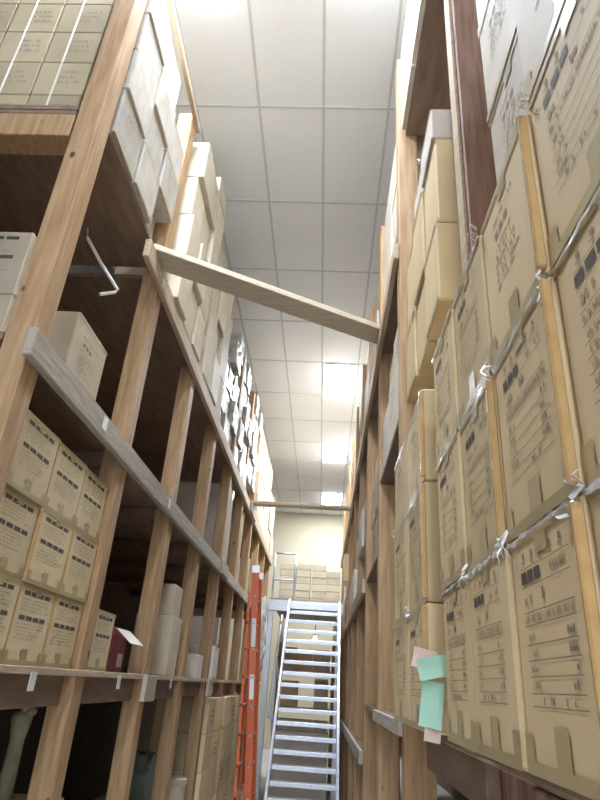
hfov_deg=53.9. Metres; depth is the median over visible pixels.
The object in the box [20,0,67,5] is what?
carton
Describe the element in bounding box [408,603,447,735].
carton
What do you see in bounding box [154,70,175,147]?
carton
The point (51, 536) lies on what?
carton
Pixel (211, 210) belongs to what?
carton
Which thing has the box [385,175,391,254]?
carton
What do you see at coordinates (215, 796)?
carton
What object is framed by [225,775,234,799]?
carton
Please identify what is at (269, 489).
carton
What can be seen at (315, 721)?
carton
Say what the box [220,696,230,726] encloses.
carton
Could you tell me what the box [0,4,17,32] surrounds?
carton
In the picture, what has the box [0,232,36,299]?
carton
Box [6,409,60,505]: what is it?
carton
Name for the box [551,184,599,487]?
carton
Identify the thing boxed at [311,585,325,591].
carton
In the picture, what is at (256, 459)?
parcel
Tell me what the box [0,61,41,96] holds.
carton
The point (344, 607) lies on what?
carton
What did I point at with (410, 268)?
carton
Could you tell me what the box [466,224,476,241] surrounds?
film
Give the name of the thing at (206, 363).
carton
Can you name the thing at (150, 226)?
carton
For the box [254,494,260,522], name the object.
carton
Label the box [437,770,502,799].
wall
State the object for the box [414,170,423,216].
carton
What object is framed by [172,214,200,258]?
carton
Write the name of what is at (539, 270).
film
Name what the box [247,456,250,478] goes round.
parcel
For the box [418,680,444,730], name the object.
paper sheet
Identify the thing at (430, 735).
paper sheet
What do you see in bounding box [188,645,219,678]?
carton
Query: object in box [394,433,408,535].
carton
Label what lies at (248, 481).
parcel
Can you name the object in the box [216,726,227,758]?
carton
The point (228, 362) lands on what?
parcel
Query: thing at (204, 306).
carton
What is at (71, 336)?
carton
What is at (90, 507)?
carton
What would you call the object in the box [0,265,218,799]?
wall
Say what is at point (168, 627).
carton
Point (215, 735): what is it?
carton
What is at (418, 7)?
carton
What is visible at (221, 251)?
carton
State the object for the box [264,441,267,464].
carton
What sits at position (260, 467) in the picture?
carton
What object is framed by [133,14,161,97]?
carton
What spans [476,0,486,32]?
carton
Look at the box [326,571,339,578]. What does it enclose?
carton
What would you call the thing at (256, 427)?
parcel
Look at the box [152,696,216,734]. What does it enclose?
carton
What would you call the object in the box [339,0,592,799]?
storage rack
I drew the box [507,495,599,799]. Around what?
carton
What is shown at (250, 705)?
ladder
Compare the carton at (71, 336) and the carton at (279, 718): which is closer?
the carton at (71, 336)
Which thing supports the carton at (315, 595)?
on the carton
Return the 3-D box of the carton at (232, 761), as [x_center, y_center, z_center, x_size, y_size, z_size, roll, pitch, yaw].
[-1.261,5.290,8.653,0.597,0.349,0.484,3,-26,3]
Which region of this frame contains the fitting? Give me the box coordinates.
[0,707,37,799]
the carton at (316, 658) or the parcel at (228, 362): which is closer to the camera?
the parcel at (228, 362)
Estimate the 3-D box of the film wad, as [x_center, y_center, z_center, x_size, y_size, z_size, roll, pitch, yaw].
[-0.630,3.786,9.528,0.181,1.202,0.324,3,-26,3]
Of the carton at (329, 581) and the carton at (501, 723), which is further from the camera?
the carton at (329, 581)
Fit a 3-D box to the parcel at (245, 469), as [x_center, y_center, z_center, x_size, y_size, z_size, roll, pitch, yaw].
[-1.024,1.097,8.616,0.456,0.342,0.366,3,-26,3]
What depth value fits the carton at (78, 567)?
3.05 m
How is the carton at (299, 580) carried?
on the carton at (299, 587)
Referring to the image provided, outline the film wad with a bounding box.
[259,596,267,674]
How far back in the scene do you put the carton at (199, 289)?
5.02 m
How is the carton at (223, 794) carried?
on the floor
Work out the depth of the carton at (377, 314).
5.99 m
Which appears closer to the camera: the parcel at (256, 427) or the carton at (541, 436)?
the carton at (541, 436)
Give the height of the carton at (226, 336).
0.417 m
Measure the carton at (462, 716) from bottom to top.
0.368 m
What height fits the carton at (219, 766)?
0.349 m
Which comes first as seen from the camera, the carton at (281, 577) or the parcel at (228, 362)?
the parcel at (228, 362)
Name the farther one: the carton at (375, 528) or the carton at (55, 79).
the carton at (375, 528)
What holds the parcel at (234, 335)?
on the parcel
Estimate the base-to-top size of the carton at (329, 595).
0.126 m
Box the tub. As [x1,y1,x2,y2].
[168,775,187,799]
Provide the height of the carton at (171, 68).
0.341 m
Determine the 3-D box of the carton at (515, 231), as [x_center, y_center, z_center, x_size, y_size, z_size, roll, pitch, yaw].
[0.650,-0.304,1.199,0.474,0.386,0.335,3,-26,3]
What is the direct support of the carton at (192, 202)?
on the carton at (187, 241)
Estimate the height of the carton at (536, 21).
0.374 m
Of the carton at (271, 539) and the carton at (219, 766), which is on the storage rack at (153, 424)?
the carton at (271, 539)
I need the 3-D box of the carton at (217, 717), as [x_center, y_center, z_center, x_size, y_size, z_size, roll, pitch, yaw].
[-1.278,3.753,7.098,0.597,0.349,0.464,3,-26,3]
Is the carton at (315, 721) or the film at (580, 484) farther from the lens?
the carton at (315, 721)
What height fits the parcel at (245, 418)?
0.343 m
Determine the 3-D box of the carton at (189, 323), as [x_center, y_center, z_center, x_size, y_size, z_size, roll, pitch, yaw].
[-1.151,-0.738,4.913,0.492,0.402,0.312,3,-26,3]
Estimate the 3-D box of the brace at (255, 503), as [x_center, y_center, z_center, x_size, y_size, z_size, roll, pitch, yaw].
[0.030,1.673,9.310,1.745,0.045,0.170,3,-26,3]
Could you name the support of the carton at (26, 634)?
on the storage rack at (153, 424)
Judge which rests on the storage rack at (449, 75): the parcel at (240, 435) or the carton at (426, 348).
the carton at (426, 348)
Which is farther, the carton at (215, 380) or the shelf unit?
the shelf unit
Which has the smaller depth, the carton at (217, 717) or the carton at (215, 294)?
the carton at (215, 294)
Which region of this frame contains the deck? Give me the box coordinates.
[255,552,342,799]
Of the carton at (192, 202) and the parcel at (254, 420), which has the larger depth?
the parcel at (254, 420)
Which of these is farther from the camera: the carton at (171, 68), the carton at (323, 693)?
the carton at (323, 693)
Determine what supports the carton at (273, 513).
on the carton
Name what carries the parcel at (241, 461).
on the storage rack at (153, 424)
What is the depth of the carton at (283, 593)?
11.53 m
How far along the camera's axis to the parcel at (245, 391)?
8.70 m
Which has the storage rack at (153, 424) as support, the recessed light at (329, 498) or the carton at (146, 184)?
the carton at (146, 184)
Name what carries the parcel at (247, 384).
on the parcel
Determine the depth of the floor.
10.68 m
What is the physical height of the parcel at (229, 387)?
0.342 m
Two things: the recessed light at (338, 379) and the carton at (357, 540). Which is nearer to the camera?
the carton at (357, 540)
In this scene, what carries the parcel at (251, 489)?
on the parcel
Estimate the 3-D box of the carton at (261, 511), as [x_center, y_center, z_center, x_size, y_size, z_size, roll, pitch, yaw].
[-0.961,2.140,10.825,0.512,0.397,0.548,3,-26,3]
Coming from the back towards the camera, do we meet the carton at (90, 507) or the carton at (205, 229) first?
the carton at (205, 229)
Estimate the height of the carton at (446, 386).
0.387 m
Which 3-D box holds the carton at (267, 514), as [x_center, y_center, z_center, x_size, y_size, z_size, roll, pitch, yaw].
[-0.911,2.335,12.141,0.482,0.397,0.548,3,-26,3]
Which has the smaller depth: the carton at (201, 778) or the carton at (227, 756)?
the carton at (201, 778)
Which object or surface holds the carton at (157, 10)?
on the carton at (145, 42)
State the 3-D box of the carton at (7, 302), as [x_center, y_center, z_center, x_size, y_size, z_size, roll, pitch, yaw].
[-1.600,-0.268,2.965,0.415,0.368,0.402,3,-26,3]
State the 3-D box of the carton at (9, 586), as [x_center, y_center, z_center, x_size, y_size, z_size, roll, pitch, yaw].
[-1.422,0.822,2.280,0.464,0.320,0.359,3,-26,3]
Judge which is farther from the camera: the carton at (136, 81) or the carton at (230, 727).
the carton at (230, 727)
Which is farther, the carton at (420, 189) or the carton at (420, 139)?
the carton at (420, 139)
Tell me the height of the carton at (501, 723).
0.368 m
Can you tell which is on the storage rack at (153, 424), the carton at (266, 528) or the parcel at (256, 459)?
the carton at (266, 528)
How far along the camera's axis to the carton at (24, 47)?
3.51 m
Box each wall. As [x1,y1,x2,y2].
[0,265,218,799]
[216,512,400,759]
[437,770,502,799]
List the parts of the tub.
lid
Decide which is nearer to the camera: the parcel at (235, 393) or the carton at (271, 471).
the parcel at (235, 393)
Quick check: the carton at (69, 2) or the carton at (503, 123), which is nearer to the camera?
the carton at (503, 123)
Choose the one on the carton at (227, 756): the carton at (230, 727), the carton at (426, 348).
the carton at (230, 727)
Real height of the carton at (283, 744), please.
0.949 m
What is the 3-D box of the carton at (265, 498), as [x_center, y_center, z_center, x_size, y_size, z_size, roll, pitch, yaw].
[-0.922,2.091,11.637,0.494,0.397,0.548,3,-26,3]
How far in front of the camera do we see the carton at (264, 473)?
11.05 m
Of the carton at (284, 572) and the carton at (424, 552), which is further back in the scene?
the carton at (284, 572)
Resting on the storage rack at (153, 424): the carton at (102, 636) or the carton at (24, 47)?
the carton at (102, 636)
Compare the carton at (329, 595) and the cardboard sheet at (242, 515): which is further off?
the carton at (329, 595)
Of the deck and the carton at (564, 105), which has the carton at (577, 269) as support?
the carton at (564, 105)
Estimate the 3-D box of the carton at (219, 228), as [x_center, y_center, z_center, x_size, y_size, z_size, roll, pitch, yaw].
[-1.042,-1.683,5.738,0.533,0.402,0.314,3,-26,3]
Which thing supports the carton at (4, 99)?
on the storage rack at (153, 424)
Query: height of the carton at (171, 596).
0.257 m
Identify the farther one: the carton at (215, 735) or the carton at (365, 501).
the carton at (215, 735)
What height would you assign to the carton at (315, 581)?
0.126 m
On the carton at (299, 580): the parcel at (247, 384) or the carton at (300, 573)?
the carton at (300, 573)
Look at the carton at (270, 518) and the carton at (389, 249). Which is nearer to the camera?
the carton at (389, 249)
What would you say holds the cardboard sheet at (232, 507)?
on the storage rack at (153, 424)
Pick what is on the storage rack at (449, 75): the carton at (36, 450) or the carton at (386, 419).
the carton at (386, 419)
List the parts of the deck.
deck post, rail post, deck post, rail, rail, rail post, deck plate, deck post, deck post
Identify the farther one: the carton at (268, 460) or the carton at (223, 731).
the carton at (268, 460)
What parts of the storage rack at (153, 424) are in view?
post, bent strip, post, splice plate, post, header rail, post, splice plate, post, splice plate, post, post, post, splice plate, post, post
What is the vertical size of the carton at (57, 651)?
0.320 m
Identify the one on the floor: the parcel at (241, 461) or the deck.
the deck
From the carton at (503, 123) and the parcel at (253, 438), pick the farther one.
the parcel at (253, 438)
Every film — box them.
[458,563,468,592]
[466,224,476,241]
[479,365,491,386]
[495,529,511,573]
[517,92,530,110]
[535,269,551,306]
[556,467,584,519]
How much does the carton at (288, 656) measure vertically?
0.380 m
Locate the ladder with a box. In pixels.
[233,565,263,799]
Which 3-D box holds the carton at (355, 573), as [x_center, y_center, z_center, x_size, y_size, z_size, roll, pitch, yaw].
[0.911,2.429,7.463,0.495,0.437,0.565,3,-26,3]
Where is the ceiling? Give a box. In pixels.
[112,0,407,514]
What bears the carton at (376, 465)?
on the carton
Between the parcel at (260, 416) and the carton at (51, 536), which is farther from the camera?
the parcel at (260, 416)
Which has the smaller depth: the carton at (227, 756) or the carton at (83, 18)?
the carton at (83, 18)
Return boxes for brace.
[154,243,379,343]
[250,500,349,510]
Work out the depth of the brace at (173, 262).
4.27 m
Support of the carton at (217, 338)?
on the carton at (215, 380)
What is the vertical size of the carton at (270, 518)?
0.397 m
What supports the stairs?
on the floor
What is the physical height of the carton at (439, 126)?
0.196 m
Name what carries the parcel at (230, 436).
on the storage rack at (153, 424)
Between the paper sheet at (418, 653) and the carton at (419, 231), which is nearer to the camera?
the paper sheet at (418, 653)
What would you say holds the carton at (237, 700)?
on the carton at (235, 724)
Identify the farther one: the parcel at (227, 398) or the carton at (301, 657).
the carton at (301, 657)
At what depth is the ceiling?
6.24 m
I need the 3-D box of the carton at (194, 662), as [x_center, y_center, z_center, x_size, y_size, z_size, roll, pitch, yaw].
[-1.228,2.792,6.205,0.350,0.218,0.280,3,-26,3]
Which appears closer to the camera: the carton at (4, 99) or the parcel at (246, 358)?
the carton at (4, 99)
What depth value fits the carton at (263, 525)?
11.46 m
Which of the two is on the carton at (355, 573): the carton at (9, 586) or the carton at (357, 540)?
the carton at (357, 540)
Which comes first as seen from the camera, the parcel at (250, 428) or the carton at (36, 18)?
the carton at (36, 18)
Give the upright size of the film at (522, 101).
0.060 m
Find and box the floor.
[94,749,456,799]
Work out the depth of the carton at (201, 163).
5.02 m
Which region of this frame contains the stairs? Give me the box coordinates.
[264,599,340,799]
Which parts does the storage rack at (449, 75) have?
post, post, post, post, post, post, post, post, post, post, panel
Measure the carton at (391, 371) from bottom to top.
0.434 m
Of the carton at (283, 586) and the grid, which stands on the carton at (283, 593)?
the carton at (283, 586)
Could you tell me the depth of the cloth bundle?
5.21 m
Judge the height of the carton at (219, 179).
0.184 m
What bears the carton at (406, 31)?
on the carton at (409, 71)
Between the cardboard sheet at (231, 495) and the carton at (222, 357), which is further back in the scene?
the cardboard sheet at (231, 495)
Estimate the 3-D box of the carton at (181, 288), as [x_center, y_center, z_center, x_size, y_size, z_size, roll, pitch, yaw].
[-1.147,-0.884,4.611,0.520,0.402,0.319,3,-26,3]
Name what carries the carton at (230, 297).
on the carton at (226, 336)
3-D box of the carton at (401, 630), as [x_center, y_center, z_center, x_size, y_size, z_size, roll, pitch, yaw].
[0.645,1.109,2.381,0.478,0.367,0.470,3,-26,3]
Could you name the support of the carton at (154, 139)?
on the carton at (146, 184)
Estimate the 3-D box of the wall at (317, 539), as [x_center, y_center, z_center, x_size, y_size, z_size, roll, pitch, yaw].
[0.370,6.562,17.322,5.500,6.520,0.100,3,-26,3]
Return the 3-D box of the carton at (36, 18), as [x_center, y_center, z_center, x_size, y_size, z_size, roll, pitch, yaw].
[-1.623,-2.270,3.822,0.295,0.278,0.413,3,-26,3]
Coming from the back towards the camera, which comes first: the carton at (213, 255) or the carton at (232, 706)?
the carton at (232, 706)
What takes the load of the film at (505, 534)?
attached to the carton at (483, 466)
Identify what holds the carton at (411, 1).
on the carton at (418, 7)
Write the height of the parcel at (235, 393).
0.343 m
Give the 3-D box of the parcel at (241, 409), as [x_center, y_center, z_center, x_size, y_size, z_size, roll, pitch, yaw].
[-1.026,0.149,8.246,0.410,0.342,0.367,3,-26,3]
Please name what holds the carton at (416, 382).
on the storage rack at (449, 75)
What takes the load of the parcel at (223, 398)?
on the parcel
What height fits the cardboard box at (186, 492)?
1.020 m
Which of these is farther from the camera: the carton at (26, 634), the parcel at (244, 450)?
the parcel at (244, 450)
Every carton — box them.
[0,0,20,5]
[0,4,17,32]
[0,31,53,64]
[0,32,5,46]
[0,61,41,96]
[0,95,29,104]
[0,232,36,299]
[0,295,15,332]
[0,484,40,579]
[0,573,21,663]
[1,581,55,665]
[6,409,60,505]
[7,3,64,33]
[11,793,63,799]
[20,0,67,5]
[21,508,73,592]
[25,594,83,668]
[27,94,81,105]
[31,62,92,99]
[41,442,86,526]
[44,32,102,67]
[48,311,106,400]
[52,612,142,671]
[55,4,112,36]
[56,528,98,602]
[66,0,115,8]
[74,468,108,541]
[80,89,143,180]
[87,609,115,670]
[114,266,192,320]
[122,50,154,138]
[127,613,181,675]
[130,142,159,222]
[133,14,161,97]
[142,108,165,176]
[144,0,172,65]
[146,216,154,237]
[149,731,212,772]
[152,151,178,222]
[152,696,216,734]
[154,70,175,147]
[158,583,182,617]
[162,38,181,108]
[164,122,183,182]
[171,768,208,799]
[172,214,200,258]
[179,177,204,235]
[183,287,197,341]
[185,654,202,677]
[186,142,215,204]
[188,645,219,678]
[191,305,205,361]
[192,243,207,302]
[198,286,211,322]
[198,335,214,389]
[200,208,209,254]
[204,298,217,348]
[205,176,219,230]
[205,763,215,799]
[206,233,219,265]
[206,696,222,730]
[209,354,220,405]
[209,729,218,766]
[210,203,224,253]
[210,288,220,314]
[212,756,224,792]
[212,788,221,799]
[214,327,219,356]
[215,377,223,416]
[216,177,226,218]
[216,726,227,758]
[217,291,227,335]
[217,337,227,385]
[218,244,223,266]
[220,309,231,350]
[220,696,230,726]
[221,782,226,799]
[222,255,226,292]
[222,752,229,785]
[223,694,240,721]
[223,695,235,724]
[225,724,232,754]
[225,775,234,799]
[226,293,233,316]
[228,747,236,778]
[230,721,238,749]
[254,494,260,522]
[256,471,261,498]
[258,450,263,478]
[259,507,263,530]
[260,429,264,459]
[260,482,264,500]
[262,461,266,488]
[262,514,265,536]
[263,493,266,519]
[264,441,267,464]
[264,522,267,541]
[265,477,268,496]
[266,507,268,526]
[266,530,269,549]
[267,454,270,480]
[267,484,270,500]
[268,510,272,534]
[268,729,327,799]
[269,464,272,488]
[269,492,273,512]
[269,535,272,557]
[272,500,274,522]
[277,717,312,730]
[279,583,292,589]
[279,589,292,596]
[280,569,293,576]
[280,576,293,582]
[280,680,298,706]
[281,563,294,569]
[281,647,297,669]
[295,591,309,599]
[296,570,310,578]
[296,577,310,586]
[296,584,309,591]
[297,564,310,570]
[297,653,312,670]
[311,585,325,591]
[311,592,324,598]
[312,564,325,571]
[312,571,325,578]
[312,578,325,585]
[313,650,330,671]
[313,679,328,708]
[313,720,327,731]
[325,585,339,594]
[325,592,339,599]
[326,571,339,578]
[326,578,339,585]
[342,554,348,586]
[342,607,344,628]
[345,587,347,601]
[346,599,347,618]
[351,569,357,605]
[356,540,357,568]
[359,389,361,431]
[359,508,365,556]
[364,372,367,418]
[364,501,365,545]
[371,483,377,529]
[372,310,378,370]
[372,515,377,565]
[375,283,378,319]
[375,457,377,512]
[383,402,388,469]
[384,217,392,298]
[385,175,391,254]
[388,353,393,401]
[389,355,397,448]
[392,136,424,213]
[392,159,420,244]
[393,617,409,724]
[394,327,397,367]
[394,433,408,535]
[394,514,408,626]
[401,0,410,86]
[401,26,415,129]
[406,309,433,402]
[407,242,416,328]
[407,389,437,509]
[407,481,443,614]
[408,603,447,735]
[410,0,413,20]
[410,0,425,63]
[412,192,425,305]
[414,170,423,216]
[416,275,437,374]
[420,109,452,187]
[423,139,458,256]
[424,223,461,339]
[432,309,459,466]
[435,430,467,590]
[441,575,476,751]
[452,234,492,425]
[458,373,512,571]
[466,546,528,771]
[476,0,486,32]
[478,0,516,121]
[481,113,556,366]
[489,31,530,182]
[492,274,585,542]
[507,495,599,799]
[512,0,565,104]
[527,0,599,268]
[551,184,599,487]
[583,477,599,564]
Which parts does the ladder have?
fly rail, fly rail, rail, rail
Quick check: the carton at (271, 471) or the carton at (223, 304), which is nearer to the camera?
the carton at (223, 304)
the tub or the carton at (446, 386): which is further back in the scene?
the tub
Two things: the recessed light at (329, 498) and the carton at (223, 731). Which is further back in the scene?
the recessed light at (329, 498)
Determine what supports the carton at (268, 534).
on the storage rack at (153, 424)
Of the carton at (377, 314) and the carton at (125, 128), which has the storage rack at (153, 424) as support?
the carton at (125, 128)
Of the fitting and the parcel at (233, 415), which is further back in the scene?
the parcel at (233, 415)
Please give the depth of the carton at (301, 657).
10.85 m
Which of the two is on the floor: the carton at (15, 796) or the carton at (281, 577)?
the carton at (15, 796)
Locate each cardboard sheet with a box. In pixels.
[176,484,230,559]
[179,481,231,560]
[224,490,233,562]
[224,495,231,560]
[226,507,233,563]
[236,512,244,580]
[236,515,242,577]
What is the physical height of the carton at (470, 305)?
0.388 m
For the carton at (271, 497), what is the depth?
12.79 m
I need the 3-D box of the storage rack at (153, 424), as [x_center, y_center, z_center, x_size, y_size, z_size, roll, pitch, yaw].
[-1.781,2.160,7.696,1.865,5.780,11.625,3,-26,3]
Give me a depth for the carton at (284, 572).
11.71 m
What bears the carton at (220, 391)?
on the storage rack at (153, 424)
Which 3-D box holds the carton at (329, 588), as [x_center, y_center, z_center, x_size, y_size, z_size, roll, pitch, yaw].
[0.647,3.790,11.726,0.273,0.126,0.567,3,-26,3]
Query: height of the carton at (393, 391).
0.437 m
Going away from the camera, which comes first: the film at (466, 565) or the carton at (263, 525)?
the film at (466, 565)
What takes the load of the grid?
attached to the ceiling
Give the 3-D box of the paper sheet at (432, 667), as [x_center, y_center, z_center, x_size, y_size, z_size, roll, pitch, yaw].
[0.384,0.770,1.698,0.101,0.076,0.006,-5,-27,19]
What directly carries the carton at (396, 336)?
on the carton at (393, 391)
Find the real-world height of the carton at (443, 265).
0.397 m
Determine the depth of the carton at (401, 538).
2.52 m
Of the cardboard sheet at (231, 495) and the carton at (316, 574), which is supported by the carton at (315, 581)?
the carton at (316, 574)
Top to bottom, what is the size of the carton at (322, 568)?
0.126 m
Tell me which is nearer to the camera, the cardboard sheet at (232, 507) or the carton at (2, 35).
the carton at (2, 35)
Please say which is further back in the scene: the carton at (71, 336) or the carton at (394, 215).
the carton at (394, 215)
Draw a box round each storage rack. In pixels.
[0,0,275,799]
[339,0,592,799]
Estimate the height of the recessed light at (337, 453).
0.024 m
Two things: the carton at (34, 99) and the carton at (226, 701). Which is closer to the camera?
the carton at (34, 99)
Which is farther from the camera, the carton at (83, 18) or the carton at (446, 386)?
the carton at (83, 18)
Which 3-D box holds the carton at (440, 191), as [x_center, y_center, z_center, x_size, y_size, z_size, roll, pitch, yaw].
[0.819,-0.903,2.730,0.430,0.496,0.312,3,-26,3]
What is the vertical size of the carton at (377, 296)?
0.446 m
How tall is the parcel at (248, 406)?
0.343 m
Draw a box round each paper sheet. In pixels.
[411,646,437,666]
[416,654,446,680]
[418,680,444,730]
[424,727,440,743]
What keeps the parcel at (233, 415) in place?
on the parcel at (230, 436)
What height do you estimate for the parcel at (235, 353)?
0.343 m
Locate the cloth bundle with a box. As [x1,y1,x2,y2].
[129,748,156,799]
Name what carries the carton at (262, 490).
on the carton at (261, 511)
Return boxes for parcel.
[221,383,225,411]
[221,389,229,417]
[221,413,229,440]
[225,357,229,385]
[226,363,234,399]
[228,339,241,375]
[228,401,238,435]
[228,432,231,447]
[230,377,239,403]
[231,332,244,366]
[234,442,239,464]
[236,418,243,450]
[237,451,244,480]
[239,400,242,417]
[242,406,249,437]
[242,439,246,462]
[243,385,246,406]
[243,463,247,485]
[244,358,246,383]
[244,364,251,395]
[244,419,252,446]
[246,396,250,415]
[246,463,252,486]
[246,467,255,493]
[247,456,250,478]
[249,431,255,458]
[251,446,256,466]
[252,414,255,435]
[254,392,259,419]
[254,453,257,471]
[255,421,258,446]
[256,411,262,436]
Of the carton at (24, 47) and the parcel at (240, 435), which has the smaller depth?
the carton at (24, 47)
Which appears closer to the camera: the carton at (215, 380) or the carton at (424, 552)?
the carton at (424, 552)
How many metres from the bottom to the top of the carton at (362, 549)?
0.412 m
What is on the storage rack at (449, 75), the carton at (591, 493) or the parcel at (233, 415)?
the carton at (591, 493)
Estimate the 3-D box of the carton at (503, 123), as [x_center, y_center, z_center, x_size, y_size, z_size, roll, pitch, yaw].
[0.698,-0.648,1.365,0.427,0.374,0.335,3,-26,3]
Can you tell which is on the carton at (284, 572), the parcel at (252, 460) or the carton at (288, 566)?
the carton at (288, 566)
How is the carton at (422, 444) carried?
on the carton at (424, 552)
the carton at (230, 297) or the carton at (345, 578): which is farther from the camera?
the carton at (345, 578)
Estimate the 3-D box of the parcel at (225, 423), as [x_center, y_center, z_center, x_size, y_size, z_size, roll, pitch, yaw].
[-1.092,0.377,7.139,0.421,0.343,0.366,3,-26,3]
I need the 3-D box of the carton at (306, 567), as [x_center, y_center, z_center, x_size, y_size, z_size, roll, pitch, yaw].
[0.078,3.433,11.970,0.298,0.126,0.476,3,-26,3]
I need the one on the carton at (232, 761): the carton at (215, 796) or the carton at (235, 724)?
the carton at (235, 724)
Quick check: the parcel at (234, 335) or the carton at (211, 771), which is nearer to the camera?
the carton at (211, 771)
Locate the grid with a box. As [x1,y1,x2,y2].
[173,0,402,515]
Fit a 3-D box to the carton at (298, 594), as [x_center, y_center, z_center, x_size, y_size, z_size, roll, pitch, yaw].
[0.045,3.901,11.746,0.297,0.126,0.470,3,-26,3]
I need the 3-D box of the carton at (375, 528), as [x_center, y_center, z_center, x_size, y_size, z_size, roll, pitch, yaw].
[0.863,1.294,5.124,0.432,0.437,0.565,3,-26,3]
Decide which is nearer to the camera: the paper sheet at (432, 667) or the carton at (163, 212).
the paper sheet at (432, 667)
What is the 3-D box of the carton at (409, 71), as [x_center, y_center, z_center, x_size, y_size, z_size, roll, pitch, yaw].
[0.940,-2.149,3.956,0.458,0.417,0.470,3,-26,3]
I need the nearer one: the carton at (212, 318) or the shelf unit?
the carton at (212, 318)
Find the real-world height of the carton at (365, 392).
0.446 m
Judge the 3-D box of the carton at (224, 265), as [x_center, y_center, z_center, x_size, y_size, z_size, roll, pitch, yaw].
[-1.058,-1.344,6.563,0.440,0.417,0.353,3,-26,3]
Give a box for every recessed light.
[322,443,347,462]
[322,492,342,504]
[323,364,357,396]
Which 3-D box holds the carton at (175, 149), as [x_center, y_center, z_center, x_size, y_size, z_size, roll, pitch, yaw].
[-1.035,-1.830,4.370,0.233,0.341,0.355,3,-26,3]
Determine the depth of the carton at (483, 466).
1.30 m
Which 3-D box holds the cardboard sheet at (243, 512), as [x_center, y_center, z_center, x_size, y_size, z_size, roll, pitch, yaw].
[-1.331,2.187,8.816,0.900,1.080,0.036,3,-26,3]
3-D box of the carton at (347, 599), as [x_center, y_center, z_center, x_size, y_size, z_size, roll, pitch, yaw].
[1.007,3.567,9.799,0.461,0.437,0.565,3,-26,3]
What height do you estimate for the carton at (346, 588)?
0.358 m
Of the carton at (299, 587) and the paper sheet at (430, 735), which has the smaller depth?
the paper sheet at (430, 735)
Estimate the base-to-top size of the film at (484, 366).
0.067 m
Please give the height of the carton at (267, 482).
0.397 m
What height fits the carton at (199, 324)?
0.402 m
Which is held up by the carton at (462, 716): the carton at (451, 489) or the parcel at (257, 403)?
the carton at (451, 489)
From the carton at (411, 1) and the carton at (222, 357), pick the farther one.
the carton at (222, 357)
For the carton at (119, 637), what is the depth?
3.84 m
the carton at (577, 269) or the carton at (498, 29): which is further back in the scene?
the carton at (498, 29)
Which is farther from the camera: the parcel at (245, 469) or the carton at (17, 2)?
the parcel at (245, 469)
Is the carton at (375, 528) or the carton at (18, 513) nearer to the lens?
the carton at (18, 513)
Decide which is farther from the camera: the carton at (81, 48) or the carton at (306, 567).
the carton at (306, 567)
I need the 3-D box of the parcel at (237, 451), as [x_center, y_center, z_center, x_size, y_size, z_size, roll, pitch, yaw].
[-1.060,0.769,7.945,0.429,0.343,0.366,3,-26,3]
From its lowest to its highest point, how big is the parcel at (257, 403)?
0.343 m
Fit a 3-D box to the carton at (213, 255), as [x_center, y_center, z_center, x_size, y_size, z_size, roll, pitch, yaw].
[-1.067,-1.320,5.561,0.534,0.402,0.312,3,-26,3]
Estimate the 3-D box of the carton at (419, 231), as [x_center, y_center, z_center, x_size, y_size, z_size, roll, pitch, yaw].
[0.823,-0.763,3.019,0.442,0.496,0.310,3,-26,3]
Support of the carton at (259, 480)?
on the carton at (257, 498)
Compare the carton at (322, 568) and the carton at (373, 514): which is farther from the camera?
the carton at (322, 568)
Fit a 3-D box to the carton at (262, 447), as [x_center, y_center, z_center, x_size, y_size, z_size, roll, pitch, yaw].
[-0.915,0.816,10.844,0.482,0.397,0.548,3,-26,3]
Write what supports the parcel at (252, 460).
on the parcel at (248, 481)
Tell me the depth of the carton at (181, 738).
6.33 m
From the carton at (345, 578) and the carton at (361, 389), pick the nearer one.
the carton at (361, 389)
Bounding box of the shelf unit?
[273,642,334,793]
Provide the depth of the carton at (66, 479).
2.87 m

